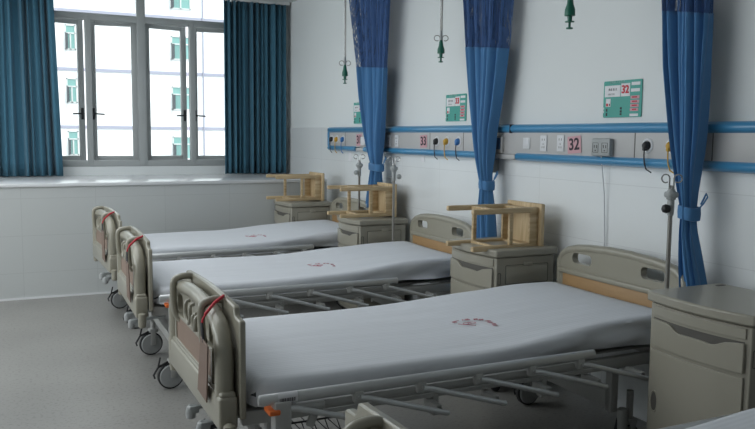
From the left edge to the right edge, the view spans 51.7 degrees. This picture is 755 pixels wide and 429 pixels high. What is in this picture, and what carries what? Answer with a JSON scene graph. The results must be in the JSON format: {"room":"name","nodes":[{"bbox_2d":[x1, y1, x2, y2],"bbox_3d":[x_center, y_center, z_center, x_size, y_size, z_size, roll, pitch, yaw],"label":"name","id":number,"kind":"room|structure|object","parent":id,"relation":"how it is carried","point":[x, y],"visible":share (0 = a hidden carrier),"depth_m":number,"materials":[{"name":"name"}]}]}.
{"room":"hospital room","nodes":[
{"label":"hospital room","id":0,"kind":"room"},
{"bbox_2d":[0,2,286,176],"bbox_3d":[-3.885,-0.931,7.648,6.200,3.100,0.250,-2,6,-25],"label":"wall","id":1,"kind":"structure","parent":0,"point":[108,170],"depth_m":8.26,"materials":[{"name":"paint"}]},
{"bbox_2d":[54,0,236,166],"bbox_3d":[-2.516,-1.455,8.269,2.160,1.875,0.222,-2,6,-25],"label":"window","id":2,"kind":"structure","parent":1,"relation":"in","point":[139,25],"depth_m":8.20,"materials":[{"name":"grey metal"}]},
{"bbox_2d":[0,173,326,187],"bbox_3d":[-3.571,-0.293,7.026,6.192,0.030,1.258,-2,6,-25],"label":"windowsill","id":3,"kind":"structure","parent":1,"relation":"attached to","point":[169,179],"depth_m":7.37,"materials":[{"name":"stone"}]},
{"bbox_2d":[0,182,326,298],"bbox_3d":[-3.578,0.202,7.082,6.192,0.966,1.246,-2,6,-25],"label":"wall","id":4,"kind":"structure","parent":0,"point":[46,233],"depth_m":6.86,"materials":[{"name":"white paint"}]},
{"bbox_2d":[0,291,112,300],"bbox_3d":[-3.315,0.733,6.567,6.192,0.018,0.006,-2,6,-25],"label":"baseboard","id":5,"kind":"structure","parent":4,"relation":"attached to","point":[106,292],"depth_m":6.80,"materials":[{"name":"stone"}]},
{"bbox_2d":[265,0,296,2],"bbox_3d":[-1.313,-1.793,2.133,6.600,0.220,11.700,-2,6,-25],"label":"ceiling","id":6,"kind":"structure","parent":0,"point":[289,1],"depth_m":8.44,"materials":[{"name":"paint"}]},
{"bbox_2d":[225,0,289,5],"bbox_3d":[-3.628,-2.216,7.329,5.880,0.030,0.040,-2,6,-25],"label":"track","id":7,"kind":"object","parent":6,"relation":"attached to","point":[249,1],"visible":1,"depth_m":8.45,"materials":[{"name":"metal"}]},
{"bbox_2d":[0,0,62,175],"bbox_3d":[-3.520,-1.289,7.489,0.876,1.844,0.126,-2,6,-25],"label":"window curtain","id":8,"kind":"object","parent":7,"relation":"hanging from","point":[30,126],"visible":1,"depth_m":7.55,"materials":[{"name":"blue fabric"}]},
{"bbox_2d":[224,0,285,173],"bbox_3d":[-1.336,-1.372,8.516,0.692,1.844,0.123,-2,6,-25],"label":"window curtain","id":9,"kind":"object","parent":7,"relation":"hanging from","point":[254,33],"visible":1,"depth_m":8.50,"materials":[{"name":"blue fabric"}]},
{"bbox_2d":[339,0,350,83],"bbox_3d":[-0.274,-1.617,6.597,0.095,1.010,0.049,3,6,22],"label":"hook","id":10,"kind":"object","parent":6,"relation":"hanging from","point":[344,72],"visible":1,"depth_m":6.62,"materials":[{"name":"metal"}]},
{"bbox_2d":[434,0,448,62],"bbox_3d":[0.437,-1.509,5.278,0.095,0.945,0.049,3,6,22],"label":"hook","id":11,"kind":"object","parent":6,"relation":"hanging from","point":[440,50],"visible":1,"depth_m":5.30,"materials":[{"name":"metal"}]},
{"bbox_2d":[564,0,574,28],"bbox_3d":[0.896,-0.926,3.620,0.045,0.128,0.049,3,6,22],"label":"hook","id":12,"kind":"object","parent":6,"relation":"hanging from","point":[570,9],"visible":1,"depth_m":3.60,"materials":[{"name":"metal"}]},
{"bbox_3d":[0.350,-1.716,2.800,2.570,0.035,0.024,-2,6,-25],"label":"rail","id":13,"kind":"object","parent":6,"relation":"attached to","visible":0},
{"bbox_2d":[662,0,713,286],"bbox_3d":[1.365,-0.473,3.516,0.115,2.563,0.458,-2,6,-25],"label":"curtain","id":14,"kind":"object","parent":13,"relation":"hanging from","point":[687,25],"visible":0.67,"depth_m":3.45,"materials":[{"name":"blue fabric"}]},
{"bbox_3d":[-0.326,-1.867,4.220,2.570,0.035,0.024,-2,6,-25],"label":"rail","id":15,"kind":"object","parent":6,"relation":"attached to","visible":0},
{"bbox_2d":[463,0,513,237],"bbox_3d":[0.680,-0.624,4.953,0.121,2.565,0.864,-2,6,-25],"label":"curtain","id":16,"kind":"object","parent":15,"relation":"hanging from","point":[487,23],"visible":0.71,"depth_m":4.91,"materials":[{"name":"blue fabric"}]},
{"bbox_3d":[-1.015,-2.020,5.667,2.570,0.035,0.024,-2,6,-25],"label":"rail","id":17,"kind":"object","parent":6,"relation":"attached to","visible":0},
{"bbox_2d":[349,0,389,207],"bbox_3d":[-0.035,-1.059,6.440,0.112,2.014,0.964,-2,6,-25],"label":"curtain","id":18,"kind":"object","parent":17,"relation":"hanging from","point":[369,18],"visible":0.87,"depth_m":6.39,"materials":[{"name":"blue fabric"}]},
{"bbox_2d":[356,67,387,207],"bbox_3d":[-0.038,-0.647,6.480,0.106,1.186,0.522,-2,6,-25],"label":"drape","id":19,"kind":"object","parent":18,"relation":"hanging from","point":[371,81],"depth_m":6.39,"materials":[{"name":"blue fabric"}]},
{"bbox_2d":[0,293,646,428],"bbox_3d":[-1.338,1.207,2.662,6.400,0.100,11.700,-2,6,-25],"label":"floor","id":20,"kind":"structure","parent":0,"point":[69,362],"depth_m":4.36,"materials":[{"name":"plastic"}]},
{"bbox_2d":[92,197,368,328],"bbox_3d":[-1.162,0.333,6.423,2.172,0.883,1.146,-2,6,-27],"label":"hospital bed","id":21,"kind":"object","parent":20,"relation":"on","point":[113,221],"visible":0.25,"depth_m":5.90,"materials":[{"name":"beige plastic"}]},
{"bbox_2d":[101,211,114,261],"bbox_3d":[-1.949,0.164,5.646,0.096,0.363,0.244,-2,6,-20],"label":"board","id":22,"kind":"object","parent":21,"relation":"hanging from","point":[102,232],"visible":1,"depth_m":5.62,"materials":[{"name":"black plastic"}]},
{"bbox_2d":[144,220,338,259],"bbox_3d":[-1.139,0.197,6.432,1.985,0.152,0.946,-2,6,-27],"label":"mattress","id":23,"kind":"object","parent":21,"relation":"on","point":[317,233],"visible":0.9,"depth_m":6.28,"materials":[{"name":"white fabric"}]},
{"bbox_2d":[353,154,364,209],"bbox_3d":[-0.155,-0.055,6.398,0.090,0.881,0.060,-4,7,-38],"label":"pole","id":24,"kind":"object","parent":21,"relation":"attached to","point":[359,165],"visible":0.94,"depth_m":6.36,"materials":[{"name":"metal"}]},
{"bbox_2d":[115,213,471,388],"bbox_3d":[-0.519,0.478,5.048,2.172,0.883,1.146,-2,6,-24],"label":"hospital bed","id":25,"kind":"object","parent":20,"relation":"on","point":[440,229],"visible":0.59,"depth_m":4.61,"materials":[{"name":"beige plastic"}]},
{"bbox_2d":[126,235,142,301],"bbox_3d":[-1.342,0.305,4.310,0.096,0.363,0.244,-1,6,-17],"label":"board","id":26,"kind":"object","parent":25,"relation":"hanging from","point":[134,240],"visible":1,"depth_m":4.28,"materials":[{"name":"black plastic"}]},
{"bbox_2d":[152,241,451,303],"bbox_3d":[-0.495,0.342,5.056,1.985,0.153,0.944,-2,6,-24],"label":"mattress","id":27,"kind":"object","parent":25,"relation":"on","point":[403,260],"visible":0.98,"depth_m":4.92,"materials":[{"name":"white fabric"}]},
{"bbox_2d":[388,156,401,241],"bbox_3d":[0.122,0.006,5.819,0.105,0.881,0.061,0,6,-5],"label":"pole","id":28,"kind":"object","parent":25,"relation":"attached to","point":[393,168],"visible":0.97,"depth_m":5.79,"materials":[{"name":"metal"}]},
{"bbox_2d":[274,199,331,223],"bbox_3d":[-0.730,0.268,7.451,0.450,0.814,0.512,-2,6,-25],"label":"base cabinet","id":29,"kind":"object","parent":20,"relation":"on","point":[285,211],"visible":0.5,"depth_m":7.21,"materials":[{"name":"plastic"}]},
{"bbox_2d":[275,204,289,212],"bbox_3d":[-0.905,-0.057,7.334,0.036,0.039,0.442,-2,6,-25],"label":"drawer","id":30,"kind":"object","parent":29,"relation":"on","point":[279,208],"depth_m":7.26,"materials":[{"name":"plastic"}]},
{"bbox_2d":[266,172,324,201],"bbox_3d":[-0.778,-0.263,7.323,0.470,0.260,0.329,-2,6,-27],"label":"wooden stool","id":31,"kind":"object","parent":29,"relation":"on","point":[312,184],"visible":1,"depth_m":7.29,"materials":[{"name":"brown wood"}]},
{"bbox_2d":[337,215,407,308],"bbox_3d":[-0.064,0.411,6.225,0.450,0.791,0.456,-2,6,-25],"label":"base cabinet","id":32,"kind":"object","parent":20,"relation":"on","point":[361,230],"visible":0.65,"depth_m":6.02,"materials":[{"name":"plastic"}]},
{"bbox_2d":[338,222,358,231],"bbox_3d":[-0.239,0.096,6.108,0.036,0.038,0.393,-2,6,-25],"label":"drawer","id":33,"kind":"object","parent":32,"relation":"on","point":[343,226],"depth_m":6.05,"materials":[{"name":"plastic"}]},
{"bbox_2d":[327,182,396,217],"bbox_3d":[-0.129,-0.116,6.171,0.470,0.260,0.329,-2,6,-25],"label":"wooden stool","id":34,"kind":"object","parent":32,"relation":"on","point":[380,194],"visible":0.92,"depth_m":6.14,"materials":[{"name":"brown wood"}]},
{"bbox_2d":[168,244,685,428],"bbox_3d":[0.241,0.646,3.466,2.172,0.883,1.146,-2,6,-25],"label":"hospital bed","id":35,"kind":"object","parent":20,"relation":"on","point":[621,274],"visible":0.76,"depth_m":2.99,"materials":[{"name":"beige plastic"}]},
{"bbox_2d":[197,294,224,402],"bbox_3d":[-0.570,0.474,2.714,0.096,0.363,0.244,-1,6,-18],"label":"board","id":36,"kind":"object","parent":35,"relation":"hanging from","point":[202,388],"visible":1,"depth_m":2.69,"materials":[{"name":"black plastic"}]},
{"bbox_2d":[243,282,651,406],"bbox_3d":[0.265,0.509,3.474,1.985,0.153,0.943,-2,6,-25],"label":"mattress","id":37,"kind":"object","parent":35,"relation":"on","point":[289,352],"visible":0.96,"depth_m":3.30,"materials":[{"name":"white fabric"}]},
{"bbox_2d":[661,174,682,288],"bbox_3d":[1.263,0.262,3.398,0.090,0.881,0.060,-4,7,-38],"label":"pole","id":38,"kind":"object","parent":35,"relation":"attached to","point":[671,194],"visible":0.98,"depth_m":3.36,"materials":[{"name":"metal"}]},
{"bbox_2d":[449,237,557,391],"bbox_3d":[0.708,0.571,4.595,0.450,0.814,0.512,-2,6,-25],"label":"base cabinet","id":39,"kind":"object","parent":20,"relation":"on","point":[469,271],"visible":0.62,"depth_m":4.38,"materials":[{"name":"plastic"}]},
{"bbox_2d":[452,249,493,266],"bbox_3d":[0.533,0.246,4.477,0.036,0.039,0.442,-2,6,-25],"label":"drawer","id":40,"kind":"object","parent":39,"relation":"on","point":[474,259],"depth_m":4.43,"materials":[{"name":"plastic"}]},
{"bbox_2d":[446,200,544,251],"bbox_3d":[0.668,0.063,4.478,0.470,0.260,0.329,-2,6,-26],"label":"wooden stool","id":41,"kind":"object","parent":39,"relation":"on","point":[522,223],"visible":0.92,"depth_m":4.47,"materials":[{"name":"brown wood"}]},
{"bbox_2d":[342,402,734,428],"bbox_3d":[1.022,0.820,1.823,2.172,0.883,1.146,-2,6,-25],"label":"hospital bed","id":42,"kind":"object","parent":20,"relation":"on","point":[366,416],"visible":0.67,"depth_m":1.64,"materials":[{"name":"beige plastic"}]},
{"bbox_2d":[685,408,754,428],"bbox_3d":[1.046,0.683,1.831,1.985,0.152,0.943,-2,6,-25],"label":"mattress","id":43,"kind":"object","parent":42,"relation":"on","point":[745,419],"visible":1,"depth_m":2.27,"materials":[{"name":"white fabric"}]},
{"bbox_2d":[646,283,754,428],"bbox_3d":[1.382,0.731,3.080,0.450,0.814,0.512,-2,6,-25],"label":"base cabinet","id":44,"kind":"object","parent":20,"relation":"on","point":[702,361],"visible":1,"depth_m":2.95,"materials":[{"name":"plastic"}]},
{"bbox_2d":[653,305,746,339],"bbox_3d":[1.207,0.406,2.963,0.036,0.039,0.442,-2,6,-25],"label":"drawer","id":45,"kind":"object","parent":44,"relation":"on","point":[721,329],"depth_m":2.92,"materials":[{"name":"plastic"}]},
{"bbox_2d":[287,0,754,127],"bbox_3d":[1.467,-0.384,3.857,0.200,2.878,11.750,-2,6,-25],"label":"wall","id":46,"kind":"structure","parent":0,"point":[556,74],"depth_m":4.76,"materials":[{"name":"paint"}]},
{"bbox_2d":[348,151,351,160],"bbox_3d":[-0.254,-0.542,7.232,0.003,0.090,0.080,-2,6,-25],"label":"tag","id":47,"kind":"object","parent":46,"relation":"attached to","point":[349,152],"visible":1,"depth_m":7.23,"materials":[{"name":"white paper"}]},
{"bbox_2d":[354,102,361,123],"bbox_3d":[-0.158,-0.914,7.010,0.009,0.190,0.277,-2,6,-25],"label":"card","id":48,"kind":"object","parent":46,"relation":"attached to","point":[357,116],"visible":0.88,"depth_m":7.06,"materials":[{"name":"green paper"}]},
{"bbox_2d":[446,93,466,121],"bbox_3d":[0.554,-0.755,5.514,0.009,0.190,0.277,-2,6,-25],"label":"card","id":49,"kind":"object","parent":46,"relation":"attached to","point":[456,104],"visible":1,"depth_m":5.50,"materials":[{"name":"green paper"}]},
{"bbox_2d":[286,127,754,421],"bbox_3d":[1.420,0.313,3.769,0.008,1.508,11.500,-2,6,-25],"label":"wainscoting","id":50,"kind":"structure","parent":46,"relation":"attached to","point":[572,195],"depth_m":4.30,"materials":[{"name":"white tile"}]},
{"bbox_2d":[327,121,754,173],"bbox_3d":[1.256,-0.313,3.977,0.075,0.309,8.134,-2,6,-25],"label":"service trunking","id":51,"kind":"object","parent":46,"relation":"attached to","point":[730,146],"visible":0.9,"depth_m":4.30,"materials":[{"name":"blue plastic"}]},
{"bbox_2d":[329,135,333,152],"bbox_3d":[-0.445,-0.680,7.511,0.036,0.169,0.093,-2,6,-25],"label":"outlet","id":52,"kind":"object","parent":51,"relation":"attached to","point":[331,147],"depth_m":7.51,"materials":[{"name":"black plastic"}]},
{"bbox_2d":[334,135,338,152],"bbox_3d":[-0.393,-0.668,7.401,0.036,0.169,0.093,-2,6,-25],"label":"outlet","id":53,"kind":"object","parent":51,"relation":"attached to","point":[336,137],"depth_m":7.40,"materials":[{"name":"yellow plastic"}]},
{"bbox_2d":[340,135,344,152],"bbox_3d":[-0.328,-0.654,7.265,0.036,0.169,0.093,-2,6,-25],"label":"outlet","id":54,"kind":"object","parent":51,"relation":"attached to","point":[342,137],"depth_m":7.26,"materials":[{"name":"blue plastic"}]},
{"bbox_2d":[356,134,361,145],"bbox_3d":[-0.165,-0.665,6.943,0.004,0.111,0.120,-2,6,-25],"label":"number card","id":55,"kind":"object","parent":51,"relation":"attached to","point":[358,136],"visible":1,"depth_m":6.95,"materials":[{"name":"paper"}]},
{"bbox_2d":[420,135,426,147],"bbox_3d":[0.346,-0.551,5.870,0.004,0.100,0.110,-2,6,-25],"label":"number card","id":56,"kind":"object","parent":51,"relation":"attached to","point":[423,138],"visible":1,"depth_m":5.87,"materials":[{"name":"pink paper"}]},
{"bbox_2d":[433,136,438,159],"bbox_3d":[0.426,-0.486,5.682,0.036,0.169,0.093,-2,6,-25],"label":"outlet","id":57,"kind":"object","parent":51,"relation":"attached to","point":[435,138],"depth_m":5.68,"materials":[{"name":"black plastic"}]},
{"bbox_2d":[443,136,449,159],"bbox_3d":[0.488,-0.473,5.551,0.036,0.169,0.093,-2,6,-25],"label":"outlet","id":58,"kind":"object","parent":51,"relation":"attached to","point":[446,139],"depth_m":5.55,"materials":[{"name":"yellow plastic"}]},
{"bbox_2d":[454,136,460,160],"bbox_3d":[0.555,-0.458,5.410,0.036,0.169,0.093,-2,6,-25],"label":"outlet","id":59,"kind":"object","parent":51,"relation":"attached to","point":[457,139],"depth_m":5.41,"materials":[{"name":"blue plastic"}]},
{"bbox_2d":[523,138,529,148],"bbox_3d":[0.901,-0.431,4.707,0.007,0.066,0.066,-2,6,-25],"label":"switch plate","id":60,"kind":"object","parent":51,"relation":"attached to","point":[526,141],"depth_m":4.70,"materials":[{"name":"white plastic"}]},
{"bbox_2d":[567,135,580,153],"bbox_3d":[1.088,-0.386,4.311,0.004,0.104,0.119,-2,6,-25],"label":"number card","id":61,"kind":"object","parent":51,"relation":"attached to","point":[574,142],"visible":1,"depth_m":4.31,"materials":[{"name":"pink paper"}]},
{"bbox_2d":[589,138,613,373],"bbox_3d":[1.187,0.271,4.159,0.062,1.346,0.140,-2,6,-25],"label":"box","id":62,"kind":"object","parent":51,"relation":"attached to","point":[601,147],"visible":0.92,"depth_m":4.09,"materials":[{"name":"grey plastic"}]},
{"bbox_2d":[642,138,652,172],"bbox_3d":[1.317,-0.288,3.811,0.036,0.169,0.093,-2,6,-25],"label":"outlet","id":63,"kind":"object","parent":51,"relation":"attached to","point":[647,143],"depth_m":3.81,"materials":[{"name":"black plastic"}]},
{"bbox_2d":[665,140,673,173],"bbox_3d":[1.382,-0.274,3.674,0.036,0.169,0.093,-2,6,-25],"label":"outlet","id":64,"kind":"object","parent":51,"relation":"attached to","point":[668,161],"depth_m":3.68,"materials":[{"name":"yellow plastic"}]},
{"bbox_2d":[603,79,642,117],"bbox_3d":[1.263,-0.598,4.024,0.009,0.190,0.277,-2,6,-25],"label":"card","id":65,"kind":"object","parent":46,"relation":"attached to","point":[622,98],"visible":1,"depth_m":4.01,"materials":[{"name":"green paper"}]},
{"bbox_3d":[-10.255,10.534,29.332,120.000,0.200,40.500,-2,6,-25],"label":"ground","id":66,"kind":"structure","parent":0,"visible":0},
{"bbox_2d":[53,0,224,159],"bbox_3d":[-15.816,-11.918,51.012,70.000,40.000,8.500,-2,6,-25],"label":"apartment building","id":67,"kind":"object","parent":66,"relation":"on","point":[112,43],"visible":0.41,"depth_m":47.89,"materials":[{"name":"white concrete"}]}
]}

